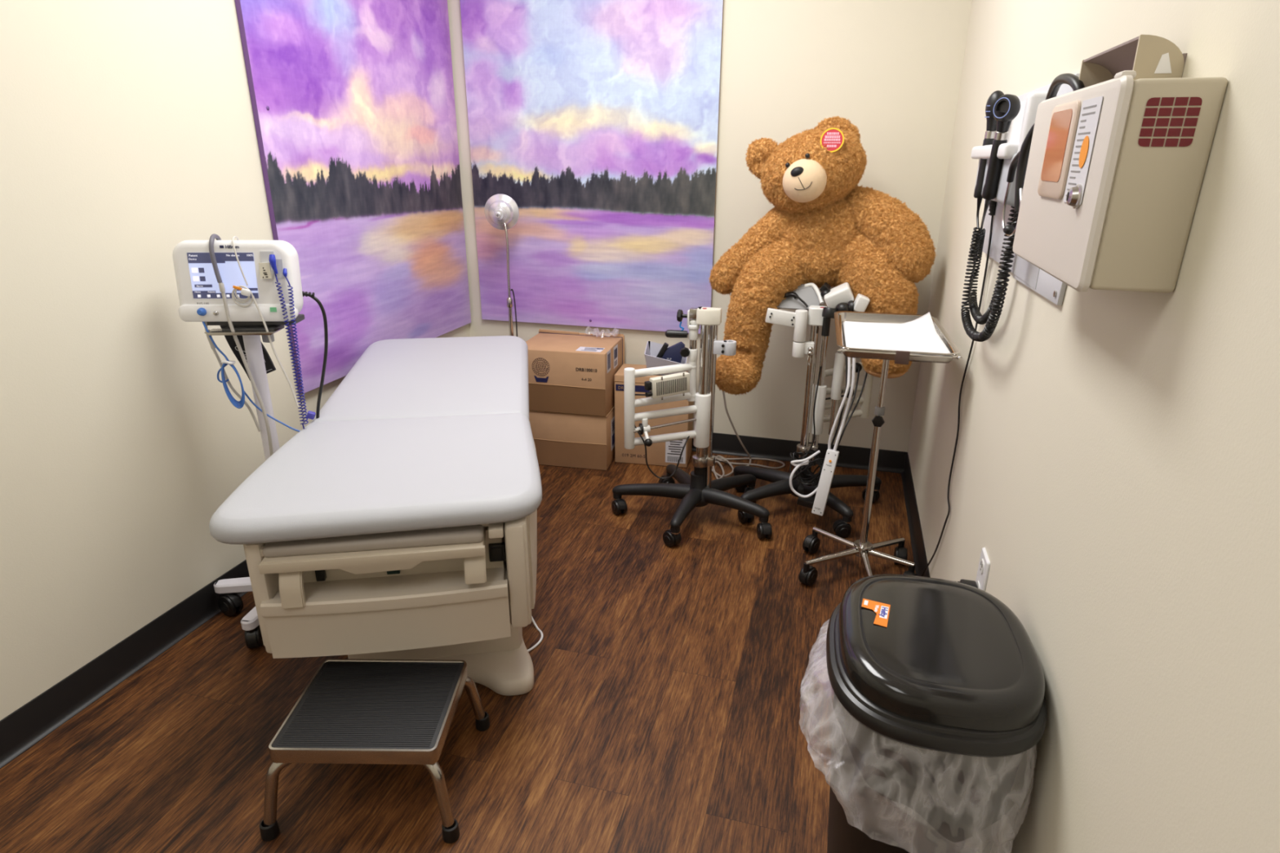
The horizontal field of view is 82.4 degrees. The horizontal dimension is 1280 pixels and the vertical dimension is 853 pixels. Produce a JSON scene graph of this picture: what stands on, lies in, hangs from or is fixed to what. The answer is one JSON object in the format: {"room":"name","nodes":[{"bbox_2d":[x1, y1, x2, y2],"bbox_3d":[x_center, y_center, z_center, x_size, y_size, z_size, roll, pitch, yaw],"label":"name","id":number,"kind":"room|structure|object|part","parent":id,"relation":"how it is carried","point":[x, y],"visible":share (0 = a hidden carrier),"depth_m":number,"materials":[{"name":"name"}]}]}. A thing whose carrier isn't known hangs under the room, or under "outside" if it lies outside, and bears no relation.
{"room":"examination room","nodes":[
{"label":"examination room","id":0,"kind":"room"},
{"bbox_2d":[0,0,470,720],"bbox_3d":[-1.574,-0.420,1.263,0.100,2.620,5.125,6,21,14],"label":"wall","id":1,"kind":"structure","parent":0,"point":[128,135],"depth_m":1.90,"materials":[{"name":"beige paint"}]},
{"bbox_2d":[0,559,249,768],"bbox_3d":[-1.524,0.768,1.682,0.018,0.102,4.925,6,21,14],"label":"baseboard","id":2,"kind":"structure","parent":1,"relation":"attached to","point":[33,722],"depth_m":1.97,"materials":[{"name":"black plastic"}]},
{"bbox_2d":[235,0,471,393],"bbox_3d":[-1.026,-1.083,2.872,0.022,1.620,1.250,6,21,14],"label":"painting","id":3,"kind":"object","parent":1,"relation":"attached to","point":[353,101],"visible":0.95,"depth_m":2.77,"materials":[{"name":"paint"}]},
{"bbox_2d":[0,451,915,852],"bbox_3d":[-0.481,0.968,1.448,2.383,0.100,5.125,6,21,14],"label":"floor","id":4,"kind":"structure","parent":0,"point":[660,713],"depth_m":1.85,"materials":[{"name":"brown wood"}]},
{"bbox_2d":[172,233,328,648],"bbox_3d":[-1.100,0.037,2.137,0.456,1.165,0.448,-1,20,-3],"label":"monitor","id":5,"kind":"object","parent":4,"relation":"on","point":[253,288],"visible":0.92,"depth_m":1.97,"materials":[{"name":"white plastic"}]},
{"bbox_3d":[-1.212,0.496,2.305,0.238,0.031,0.052,-3,20,-9],"label":"leg","id":6,"kind":"part","parent":5,"relation":"part of","materials":[{"name":"white plastic"}]},
{"bbox_3d":[-1.086,-0.310,1.982,0.304,0.047,0.041,-1,20,-3],"label":"connector panel","id":7,"kind":"part","parent":5,"relation":"part of","materials":[{"name":"white plastic"}]},
{"bbox_3d":[-1.080,-0.258,1.991,0.184,0.008,0.050,-1,20,-3],"label":"mount plate","id":8,"kind":"part","parent":5,"relation":"part of","materials":[{"name":"silver metal"}]},
{"bbox_2d":[220,325,275,379],"bbox_3d":[-1.142,-0.214,2.140,0.136,0.169,0.022,-1,20,-3],"label":"blood pressure cuff","id":9,"kind":"object","parent":5,"relation":"hanging from","point":[269,366],"visible":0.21,"depth_m":2.14,"materials":[{"name":"black fabric"}]},
{"bbox_3d":[-1.113,0.532,2.208,0.052,0.031,0.248,3,20,8],"label":"leg","id":10,"kind":"part","parent":5,"relation":"part of","materials":[{"name":"white plastic"}]},
{"bbox_3d":[-0.973,-0.145,2.045,0.093,0.579,0.029,11,23,27],"label":"coiled cord","id":11,"kind":"part","parent":5,"relation":"part of","materials":[{"name":"blue plastic"}]},
{"bbox_2d":[259,658,489,844],"bbox_3d":[-0.593,0.716,1.673,0.422,0.216,0.358,0,20,0],"label":"step stool","id":12,"kind":"object","parent":4,"relation":"on","point":[351,711],"visible":1,"depth_m":1.59,"materials":[{"name":"black rubber"}]},
{"bbox_3d":[-0.747,0.766,1.552,0.121,0.169,0.032,-11,23,-28],"label":"leg","id":13,"kind":"part","parent":12,"relation":"part of","materials":[{"name":"silver metal"}]},
{"bbox_3d":[-0.442,0.769,1.550,0.121,0.169,0.032,12,23,29],"label":"leg","id":14,"kind":"part","parent":12,"relation":"part of","materials":[{"name":"silver metal"}]},
{"bbox_3d":[-0.440,0.677,1.799,0.121,0.169,0.032,-11,23,-28],"label":"leg","id":15,"kind":"part","parent":12,"relation":"part of","materials":[{"name":"silver metal"}]},
{"bbox_2d":[208,335,542,695],"bbox_3d":[-0.698,0.209,2.382,0.730,0.680,1.508,-3,20,-9],"label":"exam table","id":16,"kind":"object","parent":4,"relation":"on","point":[400,522],"visible":0.98,"depth_m":1.73,"materials":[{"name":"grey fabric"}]},
{"bbox_3d":[-0.871,0.367,1.699,0.026,0.281,0.100,-3,20,-9],"label":"corner post","id":17,"kind":"part","parent":16,"relation":"part of","materials":[{"name":"beige plastic"}]},
{"bbox_2d":[306,410,315,419],"bbox_3d":[-0.968,-0.033,2.151,0.026,0.027,0.018,-6,21,-18],"label":"clip","id":18,"kind":"object","parent":16,"relation":"attached to","point":[311,415],"visible":0.91,"depth_m":2.15,"materials":[{"name":"blue plastic"}]},
{"bbox_2d":[258,526,485,574],"bbox_3d":[-0.610,0.265,1.742,0.483,0.046,0.244,-3,20,-9],"label":"tray","id":19,"kind":"object","parent":16,"relation":"on","point":[404,556],"depth_m":1.63,"materials":[{"name":"beige plastic"}]},
{"bbox_2d":[208,413,542,544],"bbox_3d":[-0.630,0.104,1.907,0.730,0.063,0.670,-3,20,-9],"label":"seat cushion","id":20,"kind":"object","parent":16,"relation":"on","point":[366,477],"depth_m":1.74,"materials":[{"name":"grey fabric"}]},
{"bbox_3d":[-0.580,0.454,1.701,0.543,0.153,0.039,-3,20,-9],"label":"drawer","id":21,"kind":"part","parent":16,"relation":"part of","materials":[{"name":"beige plastic"}]},
{"bbox_2d":[311,335,528,422],"bbox_3d":[-0.723,-0.169,2.581,0.659,0.109,0.873,-3,20,-9],"label":"cushion","id":22,"kind":"object","parent":16,"relation":"on","point":[473,376],"depth_m":2.46,"materials":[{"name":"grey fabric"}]},
{"bbox_2d":[488,542,505,561],"bbox_3d":[-0.346,0.304,1.772,0.038,0.046,0.019,-3,20,-9],"label":"power socket","id":23,"kind":"object","parent":16,"relation":"attached to","point":[496,550],"depth_m":1.76,"materials":[{"name":"black plastic"}]},
{"bbox_3d":[-0.295,0.340,1.782,0.050,0.281,0.100,-3,20,-9],"label":"corner post","id":24,"kind":"part","parent":16,"relation":"part of","materials":[{"name":"beige plastic"}]},
{"bbox_2d":[527,615,542,652],"bbox_3d":[-0.340,0.541,2.179,0.094,0.203,0.246,-2,20,-5],"label":"cord","id":25,"kind":"object","parent":16,"relation":"attached to","point":[533,620],"visible":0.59,"depth_m":2.20,"materials":[{"name":"white plastic"}]},
{"bbox_2d":[484,194,519,336],"bbox_3d":[-0.611,-0.469,3.466,0.169,1.206,0.169,-7,21,-18],"label":"lamp","id":26,"kind":"object","parent":4,"relation":"on","point":[501,211],"visible":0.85,"depth_m":3.31,"materials":[{"name":"silver metal"}]},
{"bbox_3d":[-0.637,-0.966,3.301,0.156,0.159,0.102,6,21,14],"label":"lamp shade","id":27,"kind":"part","parent":26,"relation":"part of","materials":[{"name":"silver metal"}]},
{"bbox_3d":[-0.579,-0.280,3.530,0.050,0.768,0.018,-4,21,-11],"label":"cord","id":28,"kind":"part","parent":26,"relation":"part of","materials":[{"name":"black plastic"}]},
{"bbox_2d":[528,404,614,470],"bbox_3d":[-0.324,0.008,3.532,0.423,0.267,0.338,4,21,11],"label":"cardboard box","id":29,"kind":"object","parent":4,"relation":"on","point":[560,439],"visible":0.58,"depth_m":3.37,"materials":[{"name":"brown cardboard"}]},
{"bbox_2d":[525,328,624,416],"bbox_3d":[-0.322,-0.262,3.432,0.432,0.305,0.347,5,21,11],"label":"cardboard box","id":30,"kind":"object","parent":29,"relation":"on","point":[571,372],"visible":0.99,"depth_m":3.29,"materials":[{"name":"brown cardboard"}]},
{"bbox_2d":[584,347,617,369],"bbox_3d":[-0.184,-0.317,3.330,0.122,0.100,0.177,5,21,11],"label":"print","id":31,"kind":"object","parent":30,"relation":"attached to","point":[611,353],"depth_m":3.28,"materials":[{"name":"blue"}]},
{"bbox_2d":[612,420,614,445],"bbox_3d":[-0.123,0.025,3.467,0.001,0.114,0.081,4,21,11],"label":"print","id":32,"kind":"object","parent":29,"relation":"attached to","point":[613,437],"depth_m":3.46},
{"bbox_2d":[613,364,693,467],"bbox_3d":[0.069,-0.054,3.466,0.345,0.433,0.202,4,20,10],"label":"cardboard box","id":33,"kind":"object","parent":4,"relation":"on","point":[665,453],"visible":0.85,"depth_m":3.40,"materials":[{"name":"brown"}]},
{"bbox_2d":[644,341,687,375],"bbox_3d":[0.121,-0.311,3.347,0.190,0.128,0.140,3,20,7],"label":"storage bin","id":34,"kind":"object","parent":33,"relation":"on","point":[652,348],"visible":0.42,"depth_m":3.31,"materials":[{"name":"grey plastic"}]},
{"bbox_2d":[656,341,684,363],"bbox_3d":[0.128,-0.320,3.331,0.150,0.134,0.035,3,20,7],"label":"scanner","id":35,"kind":"object","parent":34,"relation":"in","point":[672,353],"visible":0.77,"depth_m":3.31,"materials":[{"name":"blue plastic"}]},
{"bbox_2d":[667,440,682,462],"bbox_3d":[0.164,0.112,3.399,0.074,0.113,0.001,4,20,10],"label":"print","id":36,"kind":"object","parent":33,"relation":"attached to","point":[680,440],"depth_m":3.40},
{"bbox_2d":[611,306,772,546],"bbox_3d":[0.212,-0.032,2.801,0.656,0.852,0.539,6,21,14],"label":"stand","id":37,"kind":"object","parent":4,"relation":"on","point":[697,489],"visible":0.98,"depth_m":2.73,"materials":[{"name":"black paint"}]},
{"bbox_3d":[0.018,0.029,2.682,0.029,0.069,0.094,-8,22,-21],"label":"lever knob","id":38,"kind":"part","parent":37,"relation":"part of","materials":[{"name":"black plastic"}]},
{"bbox_3d":[0.098,-0.005,2.731,0.281,0.024,0.009,-8,22,-22],"label":"tension rod","id":39,"kind":"part","parent":37,"relation":"part of","materials":[{"name":"silver metal"}]},
{"bbox_3d":[0.086,-0.154,2.696,0.279,0.147,0.035,-9,22,-25],"label":"arm","id":40,"kind":"part","parent":37,"relation":"part of","materials":[{"name":"white metal"}]},
{"bbox_3d":[0.093,-0.003,2.741,0.285,0.132,0.030,-8,22,-21],"label":"arm","id":41,"kind":"part","parent":37,"relation":"part of","materials":[{"name":"white"}]},
{"bbox_3d":[0.174,0.215,3.055,0.064,0.081,0.302,-6,21,-17],"label":"leg","id":42,"kind":"part","parent":37,"relation":"part of","materials":[{"name":"black paint"}]},
{"bbox_3d":[0.158,-0.405,2.673,0.040,0.046,0.046,6,21,14],"label":"tension knob","id":43,"kind":"part","parent":37,"relation":"part of","materials":[{"name":"black plastic"}]},
{"bbox_3d":[0.170,-0.273,2.692,0.049,0.038,0.026,-6,21,-16],"label":"clamp knob","id":44,"kind":"part","parent":37,"relation":"part of","materials":[{"name":"black plastic"}]},
{"bbox_3d":[0.171,0.316,2.781,0.064,0.081,0.247,9,22,22],"label":"leg","id":45,"kind":"part","parent":37,"relation":"part of","materials":[{"name":"black paint"}]},
{"bbox_3d":[0.365,0.237,2.999,0.301,0.081,0.064,-14,25,-34],"label":"leg","id":46,"kind":"part","parent":37,"relation":"part of","materials":[{"name":"black paint"}]},
{"bbox_3d":[0.368,0.299,2.830,0.282,0.081,0.064,11,23,27],"label":"leg","id":47,"kind":"part","parent":37,"relation":"part of","materials":[{"name":"black paint"}]},
{"bbox_2d":[711,455,785,479],"bbox_3d":[0.450,0.165,3.457,0.421,0.034,0.276,-10,22,-26],"label":"cord","id":48,"kind":"object","parent":4,"relation":"on","point":[719,458],"visible":0.78,"depth_m":3.45,"materials":[{"name":"beige plastic"}]},
{"bbox_2d":[733,282,881,537],"bbox_3d":[0.684,-0.104,2.897,0.615,0.928,0.591,6,21,14],"label":"stand","id":49,"kind":"object","parent":4,"relation":"on","point":[808,296],"depth_m":2.82,"materials":[{"name":"black paint"}]},
{"bbox_3d":[0.527,0.207,3.084,0.302,0.081,0.064,15,25,35],"label":"leg","id":50,"kind":"part","parent":49,"relation":"part of","materials":[{"name":"black paint"}]},
{"bbox_3d":[0.520,0.262,2.934,0.267,0.081,0.064,-7,22,-20],"label":"leg","id":51,"kind":"part","parent":49,"relation":"part of","materials":[{"name":"black paint"}]},
{"bbox_3d":[0.567,-0.353,2.758,0.192,0.179,0.048,2,20,5],"label":"arm","id":52,"kind":"part","parent":49,"relation":"part of","materials":[{"name":"white"}]},
{"bbox_3d":[0.602,-0.501,2.819,0.182,0.087,0.070,6,21,14],"label":"bracket plate","id":53,"kind":"part","parent":49,"relation":"part of","materials":[{"name":"grey plastic"}]},
{"bbox_3d":[0.642,-0.266,2.767,0.020,0.075,0.020,6,21,14],"label":"clamp lever","id":54,"kind":"part","parent":49,"relation":"part of","materials":[{"name":"silver metal"}]},
{"bbox_3d":[0.681,0.015,2.721,0.201,0.656,0.126,-2,20,-6],"label":"power strip","id":55,"kind":"part","parent":49,"relation":"part of","materials":[{"name":"white plastic"}]},
{"bbox_2d":[708,115,937,395],"bbox_3d":[0.692,-0.643,2.834,0.824,1.024,0.523,6,21,14],"label":"teddy bear","id":56,"kind":"object","parent":49,"relation":"on","point":[821,228],"visible":0.96,"depth_m":2.73},
{"bbox_3d":[0.471,-0.707,2.886,0.376,0.362,0.146,-3,20,-8],"label":"arm","id":57,"kind":"part","parent":56,"relation":"part of","materials":[{"name":"brown fur"}]},
{"bbox_3d":[0.501,-0.449,2.896,0.476,0.623,0.242,-16,26,-37],"label":"leg","id":58,"kind":"part","parent":56,"relation":"part of","materials":[{"name":"brown fur"}]},
{"bbox_2d":[823,132,839,146],"bbox_3d":[0.683,-1.018,2.596,0.058,0.049,0.009,7,21,19],"label":"print","id":59,"kind":"object","parent":56,"relation":"attached to","point":[830,139],"depth_m":2.60,"materials":[{"name":"pink"}]},
{"bbox_3d":[0.898,-0.482,2.805,0.255,0.521,0.428,-10,23,-27],"label":"leg","id":60,"kind":"part","parent":56,"relation":"part of","materials":[{"name":"brown fur"}]},
{"bbox_3d":[0.924,-0.724,2.753,0.192,0.331,0.392,-16,26,-37],"label":"arm","id":61,"kind":"part","parent":56,"relation":"part of","materials":[{"name":"brown fur"}]},
{"bbox_2d":[819,282,831,298],"bbox_3d":[0.700,-0.510,2.748,0.049,0.058,0.049,6,21,14],"label":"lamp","id":62,"kind":"object","parent":49,"relation":"attached to","point":[824,289],"depth_m":2.74,"materials":[{"name":"plastic"}]},
{"bbox_3d":[0.695,-0.374,2.730,0.028,0.070,0.028,6,21,14],"label":"focus knob","id":63,"kind":"part","parent":49,"relation":"part of","materials":[{"name":"black plastic"}]},
{"bbox_3d":[0.737,0.288,2.867,0.063,0.081,0.257,-11,23,-29],"label":"leg","id":64,"kind":"part","parent":49,"relation":"part of","materials":[{"name":"black paint"}]},
{"bbox_3d":[0.805,-0.178,2.908,0.138,0.159,0.041,2,20,5],"label":"arm knob","id":65,"kind":"part","parent":49,"relation":"part of","materials":[{"name":"white plastic"}]},
{"bbox_3d":[0.832,-0.143,2.942,0.201,0.268,0.037,0,20,-2],"label":"folded arm","id":66,"kind":"part","parent":49,"relation":"part of","materials":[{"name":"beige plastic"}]},
{"bbox_2d":[798,315,962,586],"bbox_3d":[0.735,0.133,2.322,0.387,0.880,0.495,6,21,14],"label":"tray stand","id":67,"kind":"object","parent":4,"relation":"on","point":[861,548],"visible":0.73,"depth_m":2.46,"materials":[{"name":"silver metal"}]},
{"bbox_3d":[0.654,0.443,2.492,0.215,0.024,0.022,-8,22,-21],"label":"leg","id":68,"kind":"part","parent":67,"relation":"part of","materials":[{"name":"silver metal"}]},
{"bbox_3d":[0.698,0.397,2.617,0.022,0.024,0.185,-16,26,-38],"label":"leg","id":69,"kind":"part","parent":67,"relation":"part of","materials":[{"name":"silver metal"}]},
{"bbox_3d":[0.757,0.466,2.430,0.023,0.023,0.190,3,20,7],"label":"leg","id":70,"kind":"part","parent":67,"relation":"part of","materials":[{"name":"silver metal"}]},
{"bbox_3d":[0.765,-0.018,2.350,0.041,0.036,0.031,6,21,14],"label":"height knob","id":71,"kind":"part","parent":67,"relation":"part of","materials":[{"name":"black plastic"}]},
{"bbox_3d":[0.865,0.413,2.578,0.166,0.024,0.022,-9,22,-23],"label":"leg","id":72,"kind":"part","parent":67,"relation":"part of","materials":[{"name":"silver metal"}]},
{"bbox_3d":[0.853,0.446,2.487,0.155,0.023,0.023,13,24,31],"label":"leg","id":73,"kind":"part","parent":67,"relation":"part of","materials":[{"name":"silver metal"}]},
{"bbox_2d":[834,311,960,363],"bbox_3d":[0.756,-0.276,2.213,0.323,0.035,0.536,5,21,12],"label":"tray","id":74,"kind":"object","parent":67,"relation":"on","point":[851,316],"visible":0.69,"depth_m":2.20,"materials":[{"name":"silver metal"}]},
{"bbox_2d":[842,311,951,353],"bbox_3d":[0.757,-0.284,2.201,0.268,0.049,0.453,5,21,12],"label":"paper sheets","id":75,"kind":"object","parent":74,"relation":"in","point":[918,335],"visible":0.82,"depth_m":2.22,"materials":[{"name":"white paper"}]},
{"bbox_3d":[0.752,-0.254,2.176,0.325,0.043,0.495,6,21,14],"label":"tray frame","id":76,"kind":"part","parent":67,"relation":"part of","materials":[{"name":"silver metal"}]},
{"bbox_2d":[826,573,1047,852],"bbox_3d":[0.474,0.630,1.294,0.328,0.650,0.383,6,21,14],"label":"trash can","id":77,"kind":"object","parent":4,"relation":"on","point":[938,685],"visible":1,"depth_m":1.11,"materials":[{"name":"black plastic"}]},
{"bbox_2d":[800,626,1036,852],"bbox_3d":[0.454,0.497,1.244,0.362,0.239,0.427,6,21,14],"label":"liner","id":78,"kind":"object","parent":77,"relation":"in","point":[1034,751],"visible":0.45,"depth_m":1.10,"materials":[{"name":"white"}]},
{"bbox_3d":[0.481,0.349,1.194,0.303,0.051,0.355,6,21,14],"label":"lid","id":79,"kind":"part","parent":77,"relation":"part of","materials":[{"name":"black plastic"}]},
{"bbox_2d":[447,0,972,452],"bbox_3d":[0.196,-1.139,3.254,2.183,2.620,0.100,6,21,14],"label":"wall","id":80,"kind":"structure","parent":0,"point":[892,68],"depth_m":2.99,"materials":[{"name":"beige paint"}]},
{"bbox_2d":[459,0,724,333],"bbox_3d":[-0.230,-1.238,3.274,1.163,1.600,0.022,6,21,14],"label":"painting","id":81,"kind":"object","parent":80,"relation":"attached to","point":[599,119],"visible":0.98,"depth_m":3.27,"materials":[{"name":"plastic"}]},
{"bbox_2d":[691,432,906,473],"bbox_3d":[0.173,0.062,3.634,2.175,0.102,0.018,6,21,14],"label":"baseboard","id":82,"kind":"structure","parent":80,"relation":"attached to","point":[852,457],"depth_m":3.50,"materials":[{"name":"black plastic"}]},
{"bbox_2d":[722,391,751,466],"bbox_3d":[0.463,-0.005,3.375,0.192,0.411,0.068,-10,22,-26],"label":"hanging cord","id":83,"kind":"object","parent":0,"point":[723,393],"visible":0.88,"depth_m":3.40,"materials":[{"name":"beige plastic"}]},
{"bbox_2d":[907,0,1279,852],"bbox_3d":[0.627,-0.198,0.696,0.100,2.620,5.125,6,21,14],"label":"wall","id":84,"kind":"structure","parent":0,"point":[1116,470],"depth_m":0.87,"materials":[{"name":"beige paint"}]},
{"bbox_2d":[901,452,930,577],"bbox_3d":[0.563,0.978,1.144,0.018,0.102,4.925,6,21,14],"label":"baseboard","id":85,"kind":"structure","parent":84,"relation":"attached to","point":[920,560],"depth_m":2.82,"materials":[{"name":"black plastic"}]},
{"bbox_2d":[955,579,977,587],"bbox_3d":[0.720,0.518,1.851,0.135,0.478,0.314,6,21,14],"label":"plug","id":86,"kind":"object","parent":84,"relation":"attached to","point":[971,583],"visible":0.06,"depth_m":1.62,"materials":[{"name":"black plastic"}]},
{"bbox_2d":[975,547,990,591],"bbox_3d":[0.753,0.333,1.615,0.008,0.116,0.074,6,21,14],"label":"wall outlet","id":87,"kind":"object","parent":84,"relation":"attached to","point":[984,563],"visible":0.73,"depth_m":1.59,"materials":[{"name":"white plastic"}]},
{"bbox_2d":[976,558,983,588],"bbox_3d":[0.751,0.333,1.616,0.002,0.084,0.032,6,21,14],"label":"socket","id":88,"kind":"object","parent":87,"relation":"attached to","point":[980,578],"depth_m":1.61,"materials":[{"name":"white plastic"}]},
{"bbox_2d":[920,73,1079,576],"bbox_3d":[0.825,-0.042,1.890,0.079,1.497,0.809,6,21,14],"label":"station","id":89,"kind":"object","parent":84,"relation":"attached to","point":[1020,126],"visible":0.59,"depth_m":1.60,"materials":[{"name":"white plastic"}]},
{"bbox_3d":[0.843,0.057,1.918,0.031,1.292,0.645,6,21,15],"label":"power cord","id":90,"kind":"part","parent":89,"relation":"part of","materials":[{"name":"black plastic"}]},
{"bbox_2d":[960,90,1018,342],"bbox_3d":[0.780,-0.455,1.614,0.043,0.550,0.426,5,21,12],"label":"otoscope","id":91,"kind":"object","parent":89,"relation":"attached to","point":[991,124],"visible":0.9,"depth_m":1.69,"materials":[{"name":"black plastic"}]},
{"bbox_3d":[0.819,-0.613,1.738,0.029,0.134,0.031,6,21,14],"label":"handle","id":92,"kind":"part","parent":91,"relation":"part of","materials":[{"name":"black plastic"}]},
{"bbox_3d":[0.786,-0.347,1.652,0.038,0.320,0.426,5,21,13],"label":"coiled cord","id":93,"kind":"part","parent":91,"relation":"part of","materials":[{"name":"black plastic"}]},
{"bbox_2d":[968,93,1020,324],"bbox_3d":[0.802,-0.487,1.708,0.090,0.502,0.398,6,21,14],"label":"ophthalmoscope","id":94,"kind":"object","parent":89,"relation":"attached to","point":[1006,107],"visible":0.66,"depth_m":1.54,"materials":[{"name":"black plastic"}]},
{"bbox_3d":[0.815,-0.397,1.747,0.067,0.306,0.382,6,21,14],"label":"coiled cord","id":95,"kind":"part","parent":94,"relation":"part of","materials":[{"name":"black plastic"}]},
{"bbox_3d":[0.748,-0.543,1.544,0.029,0.123,0.053,6,21,14],"label":"handle","id":96,"kind":"part","parent":94,"relation":"part of","materials":[{"name":"black plastic"}]},
{"bbox_2d":[1013,269,1066,305],"bbox_3d":[0.761,-0.296,1.404,0.011,0.073,0.396,6,21,14],"label":"plate","id":97,"kind":"object","parent":84,"relation":"attached to","point":[1048,286],"visible":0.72,"depth_m":1.29,"materials":[{"name":"white"}]},
{"bbox_2d":[1013,70,1227,293],"bbox_3d":[0.602,-0.327,0.977,0.113,0.236,0.402,6,21,14],"label":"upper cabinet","id":98,"kind":"object","parent":84,"relation":"attached to","point":[1116,167],"visible":1,"depth_m":0.82,"materials":[{"name":"beige plastic"}]},
{"bbox_3d":[0.567,-0.328,0.987,0.014,0.230,0.402,6,21,14],"label":"door","id":99,"kind":"part","parent":98,"relation":"part of","materials":[{"name":"white"}]},
{"bbox_2d":[1066,104,1096,195],"bbox_3d":[0.531,-0.330,0.881,0.001,0.103,0.054,6,21,14],"label":"print","id":100,"kind":"object","parent":98,"relation":"attached to","point":[1087,119],"depth_m":0.87,"materials":[{"name":"white paper"}]},
{"bbox_2d":[1079,34,1187,87],"bbox_3d":[0.646,-0.472,0.973,0.053,0.056,0.246,6,21,14],"label":"holder","id":101,"kind":"object","parent":84,"relation":"attached to","point":[1151,56],"visible":0.74,"depth_m":0.87,"materials":[{"name":"beige plastic"}]},
{"bbox_2d":[1001,73,1084,236],"bbox_3d":[0.696,-0.458,1.273,0.034,0.269,0.372,5,21,12],"label":"stethoscope","id":102,"kind":"object","parent":101,"relation":"hanging from","point":[1020,159],"visible":0.73,"depth_m":1.36,"materials":[{"name":"black plastic"}]},
{"bbox_3d":[0.678,-0.512,1.083,0.052,0.056,0.004,6,21,14],"label":"panel","id":103,"kind":"part","parent":101,"relation":"part of","materials":[{"name":"beige plastic"}]},
{"bbox_3d":[0.614,-0.433,0.865,0.052,0.056,0.004,6,21,14],"label":"panel","id":104,"kind":"part","parent":101,"relation":"part of","materials":[{"name":"beige plastic"}]}
]}

